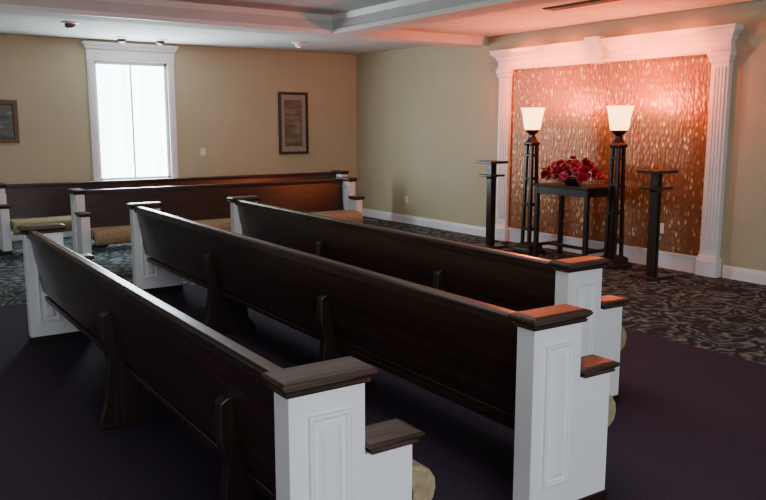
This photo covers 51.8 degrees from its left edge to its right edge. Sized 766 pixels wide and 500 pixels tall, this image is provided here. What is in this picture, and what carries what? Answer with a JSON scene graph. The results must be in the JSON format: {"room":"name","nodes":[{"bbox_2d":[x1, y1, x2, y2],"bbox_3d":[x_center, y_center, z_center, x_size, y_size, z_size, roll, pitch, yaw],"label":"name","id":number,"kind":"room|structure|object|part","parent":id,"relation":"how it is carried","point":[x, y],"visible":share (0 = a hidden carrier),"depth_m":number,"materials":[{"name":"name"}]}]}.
{"room":"funeral home chapel","nodes":[
{"label":"funeral home chapel","id":0,"kind":"room"},
{"bbox_2d":[0,34,356,230],"bbox_3d":[-5.356,-1.777,11.207,12.025,3.300,0.150,-6,11,-34],"label":"wall","id":1,"kind":"structure","parent":0,"point":[226,98],"depth_m":12.78,"materials":[{"name":"paint"}]},
{"bbox_2d":[0,100,19,142],"bbox_3d":[-5.476,-1.796,11.005,0.705,0.600,0.033,-6,11,-34],"label":"framed landscape painting","id":2,"kind":"object","parent":1,"relation":"attached to","point":[9,125],"visible":1,"depth_m":11.13},
{"bbox_2d":[0,105,13,137],"bbox_3d":[-5.477,-1.796,11.007,0.565,0.454,0.004,-6,11,-34],"label":"artwork","id":3,"kind":"object","parent":2,"relation":"attached to","point":[6,111],"depth_m":11.12},
{"bbox_2d":[11,231,72,240],"bbox_3d":[-5.379,-0.198,11.338,11.855,0.140,0.018,-6,11,-34],"label":"baseboard","id":4,"kind":"structure","parent":1,"relation":"attached to","point":[66,233],"depth_m":11.41,"materials":[{"name":"white paint"}]},
{"bbox_2d":[81,41,177,180],"bbox_3d":[-3.827,-2.055,12.113,1.440,2.165,0.145,-6,11,-34],"label":"window frame","id":5,"kind":"structure","parent":1,"relation":"attached to","point":[102,51],"depth_m":11.90,"materials":[{"name":"white paint"}]},
{"bbox_2d":[94,60,170,180],"bbox_3d":[-3.873,-1.984,12.194,1.110,1.800,0.070,-6,11,-34],"label":"window","id":6,"kind":"structure","parent":1,"relation":"in","point":[113,83],"depth_m":12.21,"materials":[{"name":"white"}]},
{"bbox_3d":[-3.868,-1.983,12.185,1.110,1.800,0.050,-6,11,-34],"label":"sash","id":7,"kind":"part","parent":6,"relation":"part of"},
{"bbox_3d":[-3.875,-1.984,12.195,0.024,1.700,0.035,-6,11,-34],"label":"mullion","id":8,"kind":"part","parent":6,"relation":"part of","materials":[{"name":"white wood"}]},
{"bbox_2d":[201,148,205,155],"bbox_3d":[-2.925,-1.598,12.823,0.080,0.120,0.017,-6,11,-34],"label":"light switch","id":9,"kind":"object","parent":1,"relation":"attached to","point":[203,151],"visible":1,"depth_m":12.82,"materials":[{"name":"white plastic"}]},
{"bbox_2d":[278,92,308,153],"bbox_3d":[-1.552,-2.198,13.673,0.570,1.060,0.033,-6,11,-34],"label":"framed picture","id":10,"kind":"object","parent":1,"relation":"attached to","point":[292,106],"visible":1,"depth_m":13.67,"materials":[{"name":"black"}]},
{"bbox_2d":[284,100,302,145],"bbox_3d":[-1.552,-2.199,13.674,0.340,0.788,0.004,-6,11,-34],"label":"artwork","id":11,"kind":"object","parent":10,"relation":"attached to","point":[293,109],"depth_m":13.67},
{"bbox_2d":[0,0,761,54],"bbox_3d":[-0.757,-2.140,4.239,11.875,0.400,16.310,-6,11,-34],"label":"ceiling","id":12,"kind":"structure","parent":0,"point":[532,18],"depth_m":9.72,"materials":[{"name":"paint"}]},
{"bbox_2d":[61,21,78,28],"bbox_3d":[-3.859,-2.765,9.715,0.210,0.079,0.210,-6,11,-34],"label":"recessed light","id":13,"kind":"object","parent":12,"relation":"in","point":[68,24],"visible":1,"depth_m":9.66,"materials":[{"name":"white paint"}]},
{"bbox_2d":[114,37,128,42],"bbox_3d":[-3.774,-3.031,11.390,0.210,0.079,0.210,-6,11,-34],"label":"recessed light","id":14,"kind":"object","parent":12,"relation":"in","point":[119,39],"visible":1,"depth_m":11.34,"materials":[{"name":"white paint"}]},
{"bbox_2d":[153,39,166,44],"bbox_3d":[-3.299,-3.074,11.665,0.210,0.079,0.210,-6,11,-34],"label":"recessed light","id":15,"kind":"object","parent":12,"relation":"in","point":[158,41],"visible":1,"depth_m":11.61,"materials":[{"name":"white paint"}]},
{"bbox_2d":[0,0,517,33],"bbox_3d":[-0.830,-1.589,2.106,9.270,0.220,12.780,-6,11,-34],"label":"trim","id":16,"kind":"structure","parent":12,"relation":"attached to","point":[166,3],"depth_m":8.80,"materials":[{"name":"white wood"}]},
{"bbox_2d":[0,0,564,47],"bbox_3d":[0.135,-1.680,2.998,11.875,0.120,13.160,-6,11,-34],"label":"ceiling beams","id":17,"kind":"structure","parent":12,"relation":"attached to","point":[384,33],"depth_m":8.96,"materials":[{"name":"white paint"}]},
{"bbox_2d":[292,42,305,47],"bbox_3d":[-1.290,-3.136,12.057,0.210,0.079,0.210,-6,11,-34],"label":"recessed light","id":18,"kind":"object","parent":12,"relation":"in","point":[297,44],"visible":1,"depth_m":12.01,"materials":[{"name":"white paint"}]},
{"bbox_2d":[542,0,620,10],"bbox_3d":[2.080,-2.550,8.169,0.180,0.022,1.000,-6,11,-34],"label":"ceiling air vent","id":19,"kind":"object","parent":12,"relation":"in","point":[590,2],"depth_m":8.19,"materials":[{"name":"white metal"}]},
{"bbox_2d":[0,216,765,499],"bbox_3d":[-0.737,0.955,4.835,12.025,0.100,16.460,-6,11,-34],"label":"floor","id":20,"kind":"structure","parent":0,"point":[689,422],"depth_m":4.60,"materials":[{"name":"carpet"}]},
{"bbox_2d":[0,170,355,254],"bbox_3d":[-2.757,-0.629,11.630,5.360,0.900,0.682,-6,11,-34],"label":"pew","id":21,"kind":"object","parent":20,"relation":"on","point":[29,203],"visible":0.4,"depth_m":10.67,"materials":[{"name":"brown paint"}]},
{"bbox_3d":[-4.945,-0.409,10.242,0.136,0.800,0.460,-6,11,-34],"label":"panel","id":22,"kind":"part","parent":21,"relation":"part of","materials":[{"name":"white paint"}]},
{"bbox_2d":[10,215,71,234],"bbox_3d":[-2.706,-0.524,11.572,5.080,0.178,0.502,-6,11,-34],"label":"seat cushion","id":23,"kind":"object","parent":21,"relation":"on","point":[15,220],"depth_m":10.27,"materials":[{"name":"fabric"}]},
{"bbox_3d":[-2.889,-0.846,11.790,5.100,0.478,0.132,-6,11,-34],"label":"backrest","id":24,"kind":"part","parent":21,"relation":"part of","materials":[{"name":"brown wood"}]},
{"bbox_3d":[-0.660,-0.870,13.150,0.136,0.800,0.460,-6,11,-34],"label":"panel","id":25,"kind":"part","parent":21,"relation":"part of","materials":[{"name":"white paint"}]},
{"bbox_2d":[67,177,364,261],"bbox_3d":[-1.978,-0.424,10.337,3.940,0.900,0.682,-6,11,-34],"label":"pew","id":26,"kind":"object","parent":20,"relation":"on","point":[102,216],"visible":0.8,"depth_m":10.21,"materials":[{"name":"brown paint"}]},
{"bbox_3d":[-3.582,-0.267,9.346,0.136,0.800,0.460,-6,11,-34],"label":"panel","id":27,"kind":"part","parent":26,"relation":"part of","materials":[{"name":"white paint"}]},
{"bbox_3d":[-2.110,-0.641,10.497,3.680,0.478,0.132,-6,11,-34],"label":"backrest","id":28,"kind":"part","parent":26,"relation":"part of","materials":[{"name":"brown wood"}]},
{"bbox_2d":[90,210,362,245],"bbox_3d":[-1.927,-0.319,10.278,3.660,0.178,0.502,-6,11,-34],"label":"seat cushion","id":29,"kind":"object","parent":26,"relation":"on","point":[112,232],"depth_m":9.76,"materials":[{"name":"fabric"}]},
{"bbox_3d":[-0.467,-0.602,11.460,0.136,0.800,0.460,-6,11,-34],"label":"panel","id":30,"kind":"part","parent":26,"relation":"part of","materials":[{"name":"white paint"}]},
{"bbox_2d":[16,223,434,499],"bbox_3d":[-1.248,0.519,4.388,0.682,0.900,4.450,-6,11,-33],"label":"pew","id":31,"kind":"object","parent":20,"relation":"on","point":[301,432],"visible":1,"depth_m":2.93,"materials":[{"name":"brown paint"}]},
{"bbox_3d":[-2.511,0.247,6.102,0.460,0.800,0.136,-6,11,-33],"label":"panel","id":32,"kind":"part","parent":31,"relation":"part of","materials":[{"name":"white paint"}]},
{"bbox_3d":[-1.442,0.353,4.230,0.132,0.478,4.190,-6,11,-33],"label":"backrest","id":33,"kind":"part","parent":31,"relation":"part of","materials":[{"name":"brown wood"}]},
{"bbox_3d":[-0.120,0.805,2.584,0.460,0.800,0.136,-6,11,-33],"label":"panel","id":34,"kind":"part","parent":31,"relation":"part of","materials":[{"name":"white paint"}]},
{"bbox_2d":[412,459,434,499],"bbox_3d":[-1.174,0.605,4.452,0.502,0.178,4.170,-6,11,-33],"label":"seat cushion","id":35,"kind":"object","parent":31,"relation":"on","point":[423,480],"depth_m":2.84,"materials":[{"name":"fabric"}]},
{"bbox_2d":[125,201,620,499],"bbox_3d":[-0.677,0.321,5.637,0.682,0.900,5.610,-6,11,-33],"label":"pew","id":36,"kind":"object","parent":20,"relation":"on","point":[525,372],"visible":1,"depth_m":3.83,"materials":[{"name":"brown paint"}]},
{"bbox_3d":[-2.254,-0.027,7.833,0.460,0.800,0.136,-6,11,-33],"label":"panel","id":37,"kind":"part","parent":36,"relation":"part of","materials":[{"name":"white paint"}]},
{"bbox_3d":[-0.871,0.155,5.480,0.132,0.478,5.350,-6,11,-33],"label":"backrest","id":38,"kind":"part","parent":36,"relation":"part of","materials":[{"name":"brown wood"}]},
{"bbox_2d":[152,257,615,426],"bbox_3d":[-0.602,0.406,5.701,0.502,0.178,5.330,-6,11,-33],"label":"seat cushion","id":39,"kind":"object","parent":36,"relation":"on","point":[223,300],"depth_m":4.53,"materials":[{"name":"fabric"}]},
{"bbox_3d":[0.766,0.683,3.352,0.460,0.800,0.136,-6,11,-33],"label":"panel","id":40,"kind":"part","parent":36,"relation":"part of","materials":[{"name":"white paint"}]},
{"bbox_2d":[226,195,629,403],"bbox_3d":[-0.037,0.170,6.589,0.682,0.900,4.900,-6,11,-33],"label":"pew","id":41,"kind":"object","parent":20,"relation":"on","point":[516,282],"visible":0.53,"depth_m":5.26,"materials":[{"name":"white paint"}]},
{"bbox_3d":[-1.402,-0.134,8.504,0.460,0.800,0.136,-6,11,-33],"label":"panel","id":42,"kind":"part","parent":41,"relation":"part of","materials":[{"name":"white paint"}]},
{"bbox_3d":[-0.232,0.004,6.434,0.132,0.478,4.640,-6,11,-33],"label":"backrest","id":43,"kind":"part","parent":41,"relation":"part of","materials":[{"name":"brown wood"}]},
{"bbox_3d":[1.193,0.488,4.587,0.460,0.800,0.136,-6,11,-33],"label":"panel","id":44,"kind":"part","parent":41,"relation":"part of","materials":[{"name":"white paint"}]},
{"bbox_2d":[620,326,625,350],"bbox_3d":[0.039,0.256,6.653,0.502,0.178,4.620,-6,11,-33],"label":"seat cushion","id":45,"kind":"object","parent":41,"relation":"on","point":[623,333],"depth_m":4.86,"materials":[{"name":"fabric"}]},
{"bbox_2d":[473,160,507,248],"bbox_3d":[1.466,-0.621,10.701,0.340,1.175,0.340,-6,11,-34],"label":"pedestal","id":46,"kind":"object","parent":20,"relation":"on","point":[491,175],"visible":0.92,"depth_m":10.66,"materials":[{"name":"brown wood"}]},
{"bbox_2d":[512,108,544,254],"bbox_3d":[1.906,-0.884,10.155,0.313,1.865,0.313,-6,11,-34],"label":"torchiere floor lamp","id":47,"kind":"object","parent":20,"relation":"on","point":[532,117],"visible":0.95,"depth_m":10.10,"materials":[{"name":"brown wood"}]},
{"bbox_3d":[1.906,-1.671,10.030,0.313,0.270,0.313,-6,11,-34],"label":"lamp shade","id":48,"kind":"part","parent":47,"relation":"part of","materials":[{"name":"white glass"}]},
{"bbox_2d":[532,182,613,256],"bbox_3d":[2.341,-0.340,9.708,0.544,0.930,0.904,-6,11,-34],"label":"altar table","id":49,"kind":"object","parent":20,"relation":"on","point":[586,191],"visible":0.81,"depth_m":9.54,"materials":[{"name":"brown wood"}]},
{"bbox_2d":[564,177,580,184],"bbox_3d":[2.308,-0.840,9.606,0.260,0.090,0.260,-6,11,-34],"label":"bowl","id":50,"kind":"object","parent":49,"relation":"on","point":[568,182],"depth_m":9.52,"materials":[{"name":"black ceramic"}]},
{"bbox_2d":[540,156,606,184],"bbox_3d":[2.291,-0.971,9.598,0.540,0.352,1.026,-6,11,-34],"label":"flower arrangement","id":51,"kind":"object","parent":49,"relation":"on","point":[580,170],"visible":1,"depth_m":9.46,"materials":[{"name":"red plant"}]},
{"bbox_2d":[600,106,634,269],"bbox_3d":[2.706,-0.721,9.128,0.313,1.865,0.313,-6,11,-34],"label":"torchiere floor lamp","id":52,"kind":"object","parent":20,"relation":"on","point":[619,116],"visible":0.97,"depth_m":9.09,"materials":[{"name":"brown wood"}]},
{"bbox_3d":[2.706,-1.508,9.003,0.313,0.270,0.313,-6,11,-34],"label":"lamp shade","id":53,"kind":"part","parent":52,"relation":"part of","materials":[{"name":"white glass"}]},
{"bbox_2d":[629,169,677,280],"bbox_3d":[2.950,-0.283,8.569,0.340,1.175,0.340,-6,11,-34],"label":"pedestal","id":54,"kind":"object","parent":20,"relation":"on","point":[655,188],"visible":1,"depth_m":8.53,"materials":[{"name":"brown wood"}]},
{"bbox_2d":[356,0,765,276],"bbox_3d":[4.198,-1.242,7.829,0.150,3.300,16.310,-6,11,-34],"label":"wall","id":55,"kind":"structure","parent":0,"point":[426,115],"depth_m":11.90,"materials":[{"name":"paint"}]},
{"bbox_2d":[362,208,485,236],"bbox_3d":[0.600,-0.478,13.101,0.018,0.140,3.810,-6,11,-34],"label":"baseboard","id":56,"kind":"structure","parent":55,"relation":"attached to","point":[426,222],"depth_m":12.91,"materials":[{"name":"white paint"}]},
{"bbox_2d":[508,54,710,255],"bbox_3d":[2.690,-1.251,9.899,0.020,2.270,3.170,-6,11,-34],"label":"wall panel","id":57,"kind":"object","parent":55,"relation":"attached to","point":[668,126],"visible":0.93,"depth_m":9.50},
{"bbox_2d":[660,223,663,233],"bbox_3d":[3.245,-0.255,9.208,0.011,0.120,0.080,-6,11,-34],"label":"wall outlet","id":58,"kind":"object","parent":57,"relation":"attached to","point":[661,224],"visible":0.55,"depth_m":9.19,"materials":[{"name":"white plastic"}]},
{"bbox_2d":[495,50,736,277],"bbox_3d":[2.665,-1.125,9.901,0.140,2.420,3.590,-6,11,-34],"label":"pilasters","id":59,"kind":"object","parent":55,"relation":"attached to","point":[708,262],"visible":0.97,"depth_m":8.68,"materials":[{"name":"white paint"}]},
{"bbox_2d":[489,23,744,69],"bbox_3d":[2.665,-2.443,9.692,0.270,0.270,3.740,-6,11,-34],"label":"crown molding","id":60,"kind":"structure","parent":55,"relation":"attached to","point":[700,40],"depth_m":9.21,"materials":[{"name":"white paint"}]},
{"bbox_2d":[584,36,607,63],"bbox_3d":[2.599,-2.446,9.646,0.199,0.310,0.218,-6,11,-34],"label":"keystone","id":61,"kind":"object","parent":60,"relation":"on","point":[594,51],"visible":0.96,"depth_m":9.60,"materials":[{"name":"white paint"}]},
{"bbox_2d":[722,265,765,284],"bbox_3d":[6.233,0.806,5.006,0.018,0.140,8.880,-6,11,-34],"label":"baseboard","id":62,"kind":"structure","parent":55,"relation":"attached to","point":[729,272],"depth_m":8.41,"materials":[{"name":"white paint"}]}
]}

